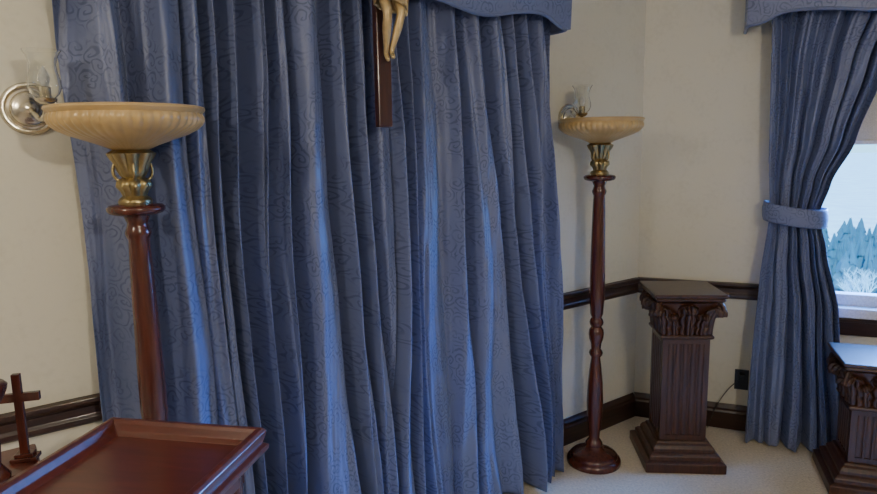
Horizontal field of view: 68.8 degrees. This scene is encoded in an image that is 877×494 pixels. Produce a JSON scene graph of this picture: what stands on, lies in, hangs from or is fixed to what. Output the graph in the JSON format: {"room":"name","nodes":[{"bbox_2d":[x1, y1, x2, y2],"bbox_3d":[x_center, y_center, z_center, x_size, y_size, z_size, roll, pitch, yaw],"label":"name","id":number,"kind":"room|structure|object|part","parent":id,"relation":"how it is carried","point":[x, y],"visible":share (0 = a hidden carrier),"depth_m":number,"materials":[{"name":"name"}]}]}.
{"room":"funeral home","nodes":[
{"label":"funeral home","id":0,"kind":"room"},
{"bbox_2d":[0,0,645,459],"bbox_3d":[-1.278,-0.036,1.881,6.100,2.700,0.122,-8,11,-36],"label":"wall","id":1,"kind":"structure","parent":0,"point":[47,330],"depth_m":1.99,"materials":[{"name":"paint"}]},
{"bbox_2d":[0,47,61,134],"bbox_3d":[-1.113,-0.420,1.751,0.149,0.220,0.196,-7,11,-36],"label":"wall sconce","id":2,"kind":"object","parent":1,"relation":"attached to","point":[21,104],"visible":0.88,"depth_m":1.75,"materials":[{"name":"grey metal"}]},
{"bbox_3d":[-1.108,-0.372,1.769,0.132,0.051,0.021,6,11,40],"label":"arm","id":3,"kind":"part","parent":2,"relation":"part of","materials":[{"name":"grey metal"}]},
{"bbox_3d":[-1.062,-0.465,1.719,0.094,0.124,0.094,-7,11,-36],"label":"lamp shade","id":4,"kind":"part","parent":2,"relation":"part of","materials":[{"name":"clear glass"}]},
{"bbox_2d":[52,0,563,493],"bbox_3d":[-0.224,-0.029,2.392,1.989,2.470,0.268,-7,11,-36],"label":"curtain","id":5,"kind":"object","parent":1,"relation":"hanging from","point":[384,303],"visible":0.93,"depth_m":2.32,"materials":[{"name":"blue fabric"}]},
{"bbox_3d":[-0.596,0.026,2.148,1.056,2.448,0.223,-7,11,-36],"label":"panel","id":6,"kind":"part","parent":5,"relation":"part of","materials":[{"name":"blue fabric"}]},
{"bbox_3d":[0.171,-0.070,2.685,1.002,2.449,0.268,-7,11,-36],"label":"panel","id":7,"kind":"part","parent":5,"relation":"part of","materials":[{"name":"blue fabric"}]},
{"bbox_2d":[0,277,639,444],"bbox_3d":[-1.232,0.530,1.902,5.920,0.090,0.033,-8,11,-36],"label":"trim","id":8,"kind":"structure","parent":1,"relation":"attached to","point":[70,413],"depth_m":1.97,"materials":[{"name":"brown wood"}]},
{"bbox_2d":[436,0,571,35],"bbox_3d":[-0.292,-1.088,2.253,2.008,0.488,0.232,-7,11,-36],"label":"curtain valance","id":9,"kind":"object","parent":1,"relation":"attached to","point":[559,12],"visible":0.96,"depth_m":2.62,"materials":[{"name":"blue fabric"}]},
{"bbox_2d":[372,0,408,126],"bbox_3d":[-0.175,-0.892,2.139,0.600,0.965,0.137,-7,11,-36],"label":"crucifix","id":10,"kind":"object","parent":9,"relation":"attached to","point":[382,10],"visible":1,"depth_m":2.18,"materials":[{"name":"brown wood"}]},
{"bbox_2d":[558,84,592,123],"bbox_3d":[0.651,-0.656,3.079,0.128,0.220,0.249,-2,9,-5],"label":"wall sconce","id":11,"kind":"object","parent":1,"relation":"attached to","point":[581,105],"visible":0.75,"depth_m":2.98,"materials":[{"name":"glass"}]},
{"bbox_3d":[0.673,-0.693,2.998,0.094,0.124,0.094,-7,11,-36],"label":"lamp shade","id":12,"kind":"part","parent":11,"relation":"part of","materials":[{"name":"clear glass"}]},
{"bbox_2d":[563,392,635,445],"bbox_3d":[-1.220,1.236,2.015,5.923,0.142,0.022,-7,11,-36],"label":"baseboard","id":13,"kind":"structure","parent":1,"relation":"attached to","point":[575,427],"depth_m":3.60,"materials":[{"name":"brown wood"}]},
{"bbox_2d":[502,416,827,493],"bbox_3d":[0.379,1.634,0.058,8.413,0.100,7.970,-1,9,0],"label":"floor","id":14,"kind":"structure","parent":0,"point":[753,467],"depth_m":3.09,"materials":[{"name":"carpet"}]},
{"bbox_2d":[0,444,39,483],"bbox_3d":[-1.044,0.941,1.544,0.244,0.865,0.244,-8,11,-36],"label":"stand","id":15,"kind":"object","parent":14,"relation":"on","point":[6,456],"visible":0.28,"depth_m":1.51,"materials":[{"name":"brown wood"}]},
{"bbox_2d":[0,379,11,482],"bbox_3d":[-0.990,0.353,1.408,0.080,0.336,0.080,-1,9,0],"label":"wooden candlestick","id":16,"kind":"object","parent":15,"relation":"on","point":[5,473],"visible":1,"depth_m":1.42,"materials":[{"name":"brown wood"}]},
{"bbox_2d":[0,373,41,463],"bbox_3d":[-0.983,0.400,1.506,0.090,0.212,0.040,-3,9,-15],"label":"cross","id":17,"kind":"object","parent":15,"relation":"on","point":[18,397],"visible":1,"depth_m":1.50,"materials":[{"name":"brown wood"}]},
{"bbox_3d":[-0.984,0.352,1.499,0.090,0.020,0.015,-3,9,-15],"label":"arm","id":18,"kind":"part","parent":17,"relation":"part of","materials":[{"name":"brown wood"}]},
{"bbox_2d":[41,102,204,420],"bbox_3d":[-0.820,0.466,1.846,0.394,1.703,0.394,-2,9,-6],"label":"torchiere floor lamp","id":19,"kind":"object","parent":14,"relation":"on","point":[129,129],"visible":0.95,"depth_m":1.71,"materials":[{"name":"brown wood"}]},
{"bbox_3d":[-0.834,-0.319,1.724,0.394,0.115,0.394,-2,9,-6],"label":"lamp shade","id":20,"kind":"part","parent":19,"relation":"part of","materials":[{"name":"beige glass"}]},
{"bbox_2d":[0,417,268,493],"bbox_3d":[-0.678,0.936,1.349,0.429,0.921,0.651,1,9,11],"label":"lectern","id":21,"kind":"object","parent":14,"relation":"on","point":[118,455],"visible":1,"depth_m":1.45,"materials":[{"name":"brown wood"}]},
{"bbox_3d":[-0.482,0.923,1.577,0.048,0.871,0.048,1,9,11],"label":"leg","id":22,"kind":"part","parent":21,"relation":"part of","materials":[{"name":"brown wood"}]},
{"bbox_2d":[558,116,644,474],"bbox_3d":[0.769,0.243,3.106,0.394,1.703,0.394,-4,9,-17],"label":"torchiere floor lamp","id":23,"kind":"object","parent":14,"relation":"on","point":[591,456],"visible":1,"depth_m":3.06,"materials":[{"name":"brown wood"}]},
{"bbox_3d":[0.756,-0.541,2.984,0.394,0.115,0.394,-4,9,-17],"label":"lamp shade","id":24,"kind":"part","parent":23,"relation":"part of","materials":[{"name":"beige glass"}]},
{"bbox_2d":[630,281,728,474],"bbox_3d":[1.206,0.634,3.218,0.402,0.880,0.402,0,9,5],"label":"pedestal","id":25,"kind":"object","parent":14,"relation":"on","point":[683,314],"visible":1,"depth_m":3.11,"materials":[{"name":"brown wood"}]},
{"bbox_2d":[812,342,876,493],"bbox_3d":[1.999,0.796,2.952,0.402,0.615,0.402,2,9,20],"label":"pedestal","id":26,"kind":"object","parent":14,"relation":"on","point":[847,464],"visible":1,"depth_m":2.88,"materials":[{"name":"brown wood"}]},
{"bbox_2d":[634,0,876,405],"bbox_3d":[2.769,-0.275,2.968,3.600,2.700,0.121,3,10,23],"label":"wall","id":27,"kind":"structure","parent":0,"point":[704,188],"depth_m":3.44,"materials":[{"name":"paint"}]},
{"bbox_2d":[634,392,746,430],"bbox_3d":[2.750,0.998,3.105,3.470,0.142,0.024,3,10,22],"label":"baseboard","id":28,"kind":"structure","parent":27,"relation":"attached to","point":[725,415],"depth_m":3.58,"materials":[{"name":"brown wood"}]},
{"bbox_2d":[638,277,758,299],"bbox_3d":[1.511,0.234,3.500,0.815,0.090,0.030,3,10,22],"label":"trim","id":29,"kind":"structure","parent":27,"relation":"attached to","point":[744,291],"depth_m":3.46,"materials":[{"name":"brown wood"}]},
{"bbox_2d":[707,369,748,426],"bbox_3d":[1.605,0.843,3.548,0.200,0.342,0.044,2,9,19],"label":"wall outlet","id":30,"kind":"object","parent":27,"relation":"attached to","point":[741,380],"visible":1,"depth_m":3.52,"materials":[{"name":"black plastic"}]},
{"bbox_3d":[1.583,0.861,3.543,0.164,0.308,0.015,2,9,19],"label":"cord","id":31,"kind":"part","parent":30,"relation":"part of","materials":[{"name":"black plastic"}]},
{"bbox_3d":[1.670,0.731,3.526,0.070,0.114,0.005,3,10,22],"label":"plate","id":32,"kind":"part","parent":30,"relation":"part of","materials":[{"name":"black plastic"}]},
{"bbox_2d":[743,0,876,33],"bbox_3d":[2.425,-1.242,2.761,1.978,0.433,0.232,3,10,22],"label":"curtain valance","id":33,"kind":"object","parent":27,"relation":"attached to","point":[757,12],"visible":1,"depth_m":2.99,"materials":[{"name":"blue fabric"}]},
{"bbox_2d":[745,10,876,452],"bbox_3d":[1.958,-0.168,3.111,0.740,2.448,0.184,3,10,22],"label":"curtain","id":34,"kind":"object","parent":27,"relation":"hanging from","point":[823,85],"visible":0.95,"depth_m":3.19,"materials":[{"name":"blue fabric"}]},
{"bbox_2d":[835,291,876,307],"bbox_3d":[2.508,-0.331,3.064,1.300,1.310,0.070,3,10,22],"label":"frame","id":35,"kind":"object","parent":27,"relation":"attached to","point":[843,298],"visible":0.02,"depth_m":3.28,"materials":[{"name":"white paint"}]},
{"bbox_2d":[838,305,876,319],"bbox_3d":[2.493,0.350,3.104,1.400,0.052,0.070,3,10,22],"label":"window sill","id":36,"kind":"structure","parent":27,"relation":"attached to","point":[854,312],"depth_m":3.23,"materials":[{"name":"white paint"}]},
{"bbox_2d":[839,318,876,337],"bbox_3d":[2.494,0.424,3.114,1.360,0.093,0.031,3,10,22],"label":"apron","id":37,"kind":"object","parent":27,"relation":"attached to","point":[847,326],"visible":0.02,"depth_m":3.25,"materials":[{"name":"brown wood"}]},
{"bbox_2d":[854,93,876,144],"bbox_3d":[2.482,-0.719,2.958,1.280,0.470,0.016,3,10,22],"label":"roller shade","id":38,"kind":"object","parent":27,"relation":"attached to","point":[867,134],"visible":0.02,"depth_m":3.13,"materials":[{"name":"fabric"}]},
{"label":"outside","id":39,"kind":"structure","parent":0,"visible":0},
{"bbox_2d":[822,153,876,246],"bbox_3d":[69.679,-19.004,151.361,260.000,0.001,295.400,-1,9,0],"label":"sky","id":40,"kind":"structure","parent":39,"point":[852,192],"depth_m":67.14,"materials":[{"name":"white"}]},
{"bbox_2d":[822,217,876,293],"bbox_3d":[15.905,0.491,22.312,16.742,2.974,12.334,6,11,38],"label":"grove","id":41,"kind":"object","parent":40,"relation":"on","point":[852,247],"visible":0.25,"depth_m":20.23,"materials":[{"name":"teal plant"}]},
{"bbox_2d":[836,266,876,292],"bbox_3d":[11.593,1.597,17.715,1.307,2.184,1.231,-1,9,0],"label":"bare tree","id":42,"kind":"object","parent":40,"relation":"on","point":[864,280],"visible":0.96,"depth_m":17.57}
]}

